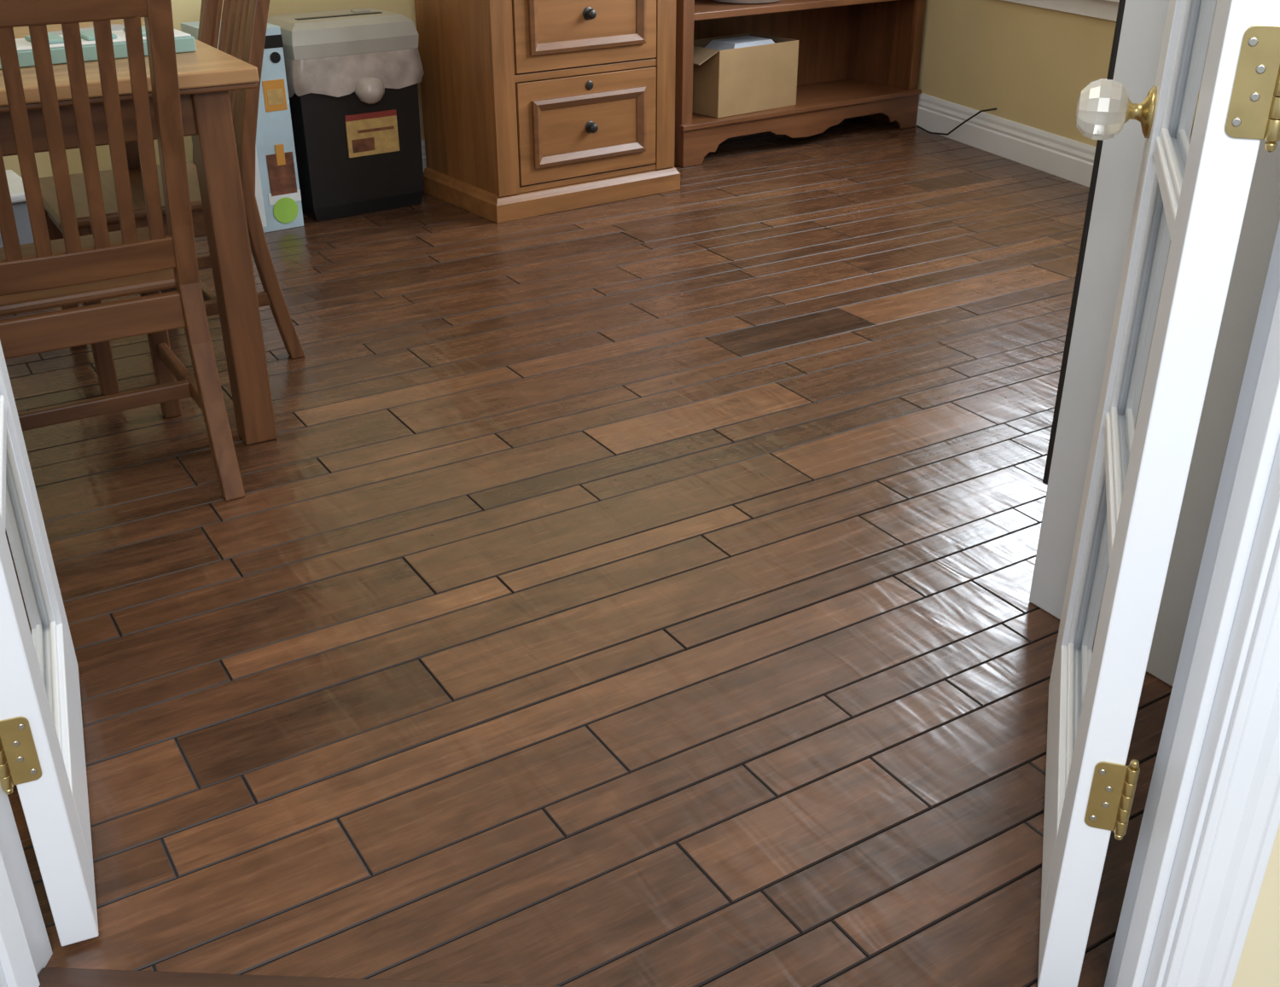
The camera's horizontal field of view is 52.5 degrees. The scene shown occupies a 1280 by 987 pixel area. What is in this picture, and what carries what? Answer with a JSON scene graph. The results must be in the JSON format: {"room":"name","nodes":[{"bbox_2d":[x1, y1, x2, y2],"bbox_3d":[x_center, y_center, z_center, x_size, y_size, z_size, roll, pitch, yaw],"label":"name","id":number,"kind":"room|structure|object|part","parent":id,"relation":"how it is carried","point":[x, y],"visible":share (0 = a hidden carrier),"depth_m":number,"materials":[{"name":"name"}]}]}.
{"room":"home office","nodes":[
{"label":"home office","id":0,"kind":"room"},
{"bbox_2d":[2,0,424,177],"bbox_3d":[-1.261,-2.307,4.381,6.000,2.610,0.116,-19,33,-32],"label":"wall","id":1,"kind":"structure","parent":0,"point":[183,10],"depth_m":4.57,"materials":[{"name":"yellow paint"}]},
{"bbox_2d":[420,139,426,170],"bbox_3d":[-1.213,-1.200,4.897,5.720,0.150,0.022,-19,33,-32],"label":"baseboard","id":2,"kind":"structure","parent":1,"relation":"attached to","point":[423,148],"depth_m":5.12,"materials":[{"name":"white paint"}]},
{"bbox_2d":[0,116,1172,986],"bbox_3d":[0.291,-0.062,2.864,5.712,0.012,6.015,-16,31,-28],"label":"floor","id":3,"kind":"structure","parent":0,"point":[633,592],"depth_m":2.37,"materials":[{"name":"brown wood"}]},
{"bbox_2d":[0,169,34,247],"bbox_3d":[-2.082,-0.765,3.905,0.500,0.285,0.360,-19,33,-32],"label":"storage bin","id":4,"kind":"object","parent":3,"relation":"on","point":[14,182],"visible":0.37,"depth_m":3.87,"materials":[{"name":"plastic"}]},
{"bbox_2d":[0,0,244,500],"bbox_3d":[-1.144,-0.511,2.553,0.474,1.070,0.619,-16,31,-28],"label":"dining chair","id":5,"kind":"object","parent":3,"relation":"on","point":[43,274],"visible":0.96,"depth_m":2.44,"materials":[{"name":"brown wood"}]},
{"bbox_3d":[-1.000,-0.825,2.131,0.385,0.105,0.073,-16,31,-28],"label":"rail","id":6,"kind":"part","parent":5,"relation":"part of","materials":[{"name":"brown wood"}]},
{"bbox_3d":[-1.068,-0.430,2.456,0.385,0.065,0.045,-16,31,-28],"label":"rail","id":7,"kind":"part","parent":5,"relation":"part of","materials":[{"name":"brown wood"}]},
{"bbox_3d":[-1.197,-0.459,2.675,0.474,0.023,0.420,-16,31,-28],"label":"seat","id":8,"kind":"part","parent":5,"relation":"part of","materials":[{"name":"brown wood"}]},
{"bbox_2d":[0,17,277,445],"bbox_3d":[-1.628,-0.520,2.845,1.397,0.820,1.020,-16,31,-28],"label":"dining table","id":9,"kind":"object","parent":3,"relation":"on","point":[206,75],"visible":0.48,"depth_m":2.68,"materials":[{"name":"brown wood"}]},
{"bbox_2d":[47,23,124,34],"bbox_3d":[-1.219,-1.044,2.956,0.280,0.007,0.210,22,34,36],"label":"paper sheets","id":10,"kind":"object","parent":9,"relation":"on","point":[113,27],"visible":0.14,"depth_m":3.02,"materials":[{"name":"white paper"}]},
{"bbox_2d":[0,25,196,69],"bbox_3d":[-1.221,-0.918,2.673,0.560,0.043,0.160,-18,32,-31],"label":"tray","id":11,"kind":"object","parent":9,"relation":"on","point":[184,42],"visible":0.38,"depth_m":2.67,"materials":[{"name":"teal plastic"}]},
{"bbox_2d":[39,0,305,395],"bbox_3d":[-1.190,-0.869,3.250,0.619,1.070,0.474,-16,31,-28],"label":"dining chair","id":12,"kind":"object","parent":3,"relation":"on","point":[241,36],"visible":0.44,"depth_m":3.20,"materials":[{"name":"brown wood"}]},
{"bbox_3d":[-1.275,-0.755,3.249,0.420,0.023,0.474,-16,31,-28],"label":"seat","id":13,"kind":"part","parent":12,"relation":"part of","materials":[{"name":"brown wood"}]},
{"bbox_2d":[180,21,303,232],"bbox_3d":[-1.356,-1.255,4.441,0.236,0.665,0.283,-19,33,-32],"label":"board","id":14,"kind":"object","parent":3,"relation":"on","point":[277,191],"visible":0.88,"depth_m":4.39,"materials":[{"name":"blue cardboard"}]},
{"bbox_2d":[37,967,574,986],"bbox_3d":[-0.091,0.625,1.520,1.290,0.021,0.119,1,27,2],"label":"threshold strip","id":15,"kind":"object","parent":3,"relation":"on","point":[48,977],"visible":0.91,"depth_m":1.57,"materials":[{"name":"brown wood"}]},
{"bbox_2d":[267,7,424,221],"bbox_3d":[-1.029,-1.350,4.617,0.479,0.672,0.357,-19,33,-32],"label":"trash can","id":16,"kind":"object","parent":3,"relation":"on","point":[353,75],"visible":0.88,"depth_m":4.52,"materials":[{"name":"black plastic"}]},
{"bbox_3d":[-0.936,-1.397,4.492,0.103,0.090,0.103,-19,33,-32],"label":"basket bulb","id":17,"kind":"part","parent":16,"relation":"part of","materials":[{"name":"plastic"}]},
{"bbox_2d":[414,0,680,223],"bbox_3d":[-0.333,-1.586,4.772,0.847,0.950,0.584,-19,33,-32],"label":"file cabinet","id":18,"kind":"object","parent":3,"relation":"on","point":[531,108],"visible":0.99,"depth_m":4.62,"materials":[{"name":"brown wood"}]},
{"bbox_2d":[674,0,925,167],"bbox_3d":[0.595,-2.173,5.551,1.400,1.280,0.463,-19,33,-32],"label":"bookcase","id":19,"kind":"object","parent":3,"relation":"on","point":[857,58],"visible":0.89,"depth_m":5.87,"materials":[{"name":"brown wood"}]},
{"bbox_2d":[692,32,798,118],"bbox_3d":[0.369,-1.793,5.554,0.560,0.275,0.300,-21,34,-34],"label":"cardboard box","id":20,"kind":"object","parent":19,"relation":"in","point":[736,74],"visible":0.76,"depth_m":5.46,"materials":[{"name":"brown cardboard"}]},
{"bbox_2d":[713,0,780,3],"bbox_3d":[0.450,-2.128,5.463,0.410,0.092,0.410,-16,31,-28],"label":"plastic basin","id":21,"kind":"object","parent":19,"relation":"in","point":[723,1],"visible":1,"depth_m":5.35,"materials":[{"name":"white plastic"}]},
{"bbox_2d":[915,107,996,135],"bbox_3d":[1.380,-1.656,5.729,0.034,0.181,0.525,-13,30,-23],"label":"power cord","id":22,"kind":"object","parent":3,"relation":"on","point":[990,109],"visible":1,"depth_m":5.69,"materials":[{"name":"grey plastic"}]},
{"bbox_2d":[1029,0,1279,686],"bbox_3d":[1.131,-0.550,1.860,0.637,1.775,0.693,-16,31,-28],"label":"storage cabinet","id":23,"kind":"object","parent":3,"relation":"on","point":[1140,24],"visible":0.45,"depth_m":2.00,"materials":[{"name":"grey laminate"}]},
{"bbox_2d":[0,219,1279,986],"bbox_3d":[-0.090,-0.381,1.021,1.444,2.258,0.154,1,27,2],"label":"door frame","id":24,"kind":"structure","parent":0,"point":[1211,819],"depth_m":1.28,"materials":[{"name":"white paint"}]},
{"bbox_2d":[917,0,1116,146],"bbox_3d":[2.293,-1.810,3.416,0.120,2.610,6.250,-10,29,-19],"label":"wall","id":25,"kind":"structure","parent":0,"point":[1032,64],"depth_m":5.35,"materials":[{"name":"yellow paint"}]},
{"bbox_2d":[0,341,98,946],"bbox_3d":[-0.832,-0.523,1.390,0.059,2.142,0.654,-11,29,-21],"label":"door","id":26,"kind":"structure","parent":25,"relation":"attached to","point":[55,805],"depth_m":1.56,"materials":[{"name":"white wood"}]},
{"bbox_3d":[-0.713,-0.398,1.120,0.044,1.668,0.013,-11,29,-21],"label":"hinges","id":27,"kind":"part","parent":26,"relation":"part of","materials":[{"name":"gold metal"}]},
{"bbox_2d":[5,463,49,703],"bbox_3d":[-0.827,-0.530,1.394,0.001,1.843,0.435,-11,29,-21],"label":"glass pane","id":28,"kind":"object","parent":26,"relation":"attached to","point":[14,531],"visible":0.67,"depth_m":1.83,"materials":[{"name":"glass"}]},
{"bbox_2d":[0,395,63,756],"bbox_3d":[-0.827,-0.529,1.394,0.036,1.855,0.435,-11,29,-21],"label":"muntins","id":29,"kind":"object","parent":26,"relation":"attached to","point":[6,445],"visible":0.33,"depth_m":1.86,"materials":[{"name":"white wood"}]},
{"bbox_2d":[916,93,1096,187],"bbox_3d":[2.244,-0.697,3.919,0.018,0.150,6.030,-10,29,-19],"label":"baseboard","id":30,"kind":"structure","parent":25,"relation":"attached to","point":[1070,160],"depth_m":5.44,"materials":[{"name":"white paint"}]},
{"bbox_2d":[1001,0,1119,21],"bbox_3d":[1.869,-2.379,4.205,0.136,1.660,2.150,-10,29,-19],"label":"window","id":31,"kind":"structure","parent":25,"relation":"in","point":[1105,9],"depth_m":4.91,"materials":[{"name":"white paint"}]},
{"bbox_2d":[1037,0,1279,986],"bbox_3d":[0.598,-0.493,1.331,0.059,2.142,0.654,8,28,15],"label":"door","id":32,"kind":"structure","parent":0,"point":[1219,167],"depth_m":1.29,"materials":[{"name":"white wood"}]},
{"bbox_2d":[1076,78,1157,139],"bbox_3d":[0.672,-0.481,1.643,0.228,0.076,0.076,8,28,15],"label":"door knob","id":33,"kind":"object","parent":32,"relation":"attached to","point":[1104,107],"depth_m":1.64,"materials":[{"name":"clear glass"}]},
{"bbox_2d":[1064,0,1192,793],"bbox_3d":[0.592,-0.499,1.335,0.036,1.855,0.435,8,28,15],"label":"muntins","id":34,"kind":"object","parent":32,"relation":"attached to","point":[1166,174],"visible":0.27,"depth_m":1.64,"materials":[{"name":"white wood"}]},
{"bbox_2d":[1076,0,1217,731],"bbox_3d":[0.592,-0.499,1.335,0.001,1.843,0.435,8,28,15],"label":"glass pane","id":35,"kind":"object","parent":32,"relation":"attached to","point":[1204,12],"visible":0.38,"depth_m":1.58,"materials":[{"name":"glass"}]},
{"bbox_3d":[0.511,-0.362,1.051,0.044,1.668,0.013,8,28,15],"label":"hinges","id":36,"kind":"part","parent":32,"relation":"part of","materials":[{"name":"gold metal"}]},
{"bbox_2d":[1232,823,1279,986],"bbox_3d":[0.554,-0.523,0.918,5.710,2.610,0.120,1,27,2],"label":"wall","id":37,"kind":"structure","parent":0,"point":[1259,966],"depth_m":1.35,"materials":[{"name":"beige paint"}]}
]}

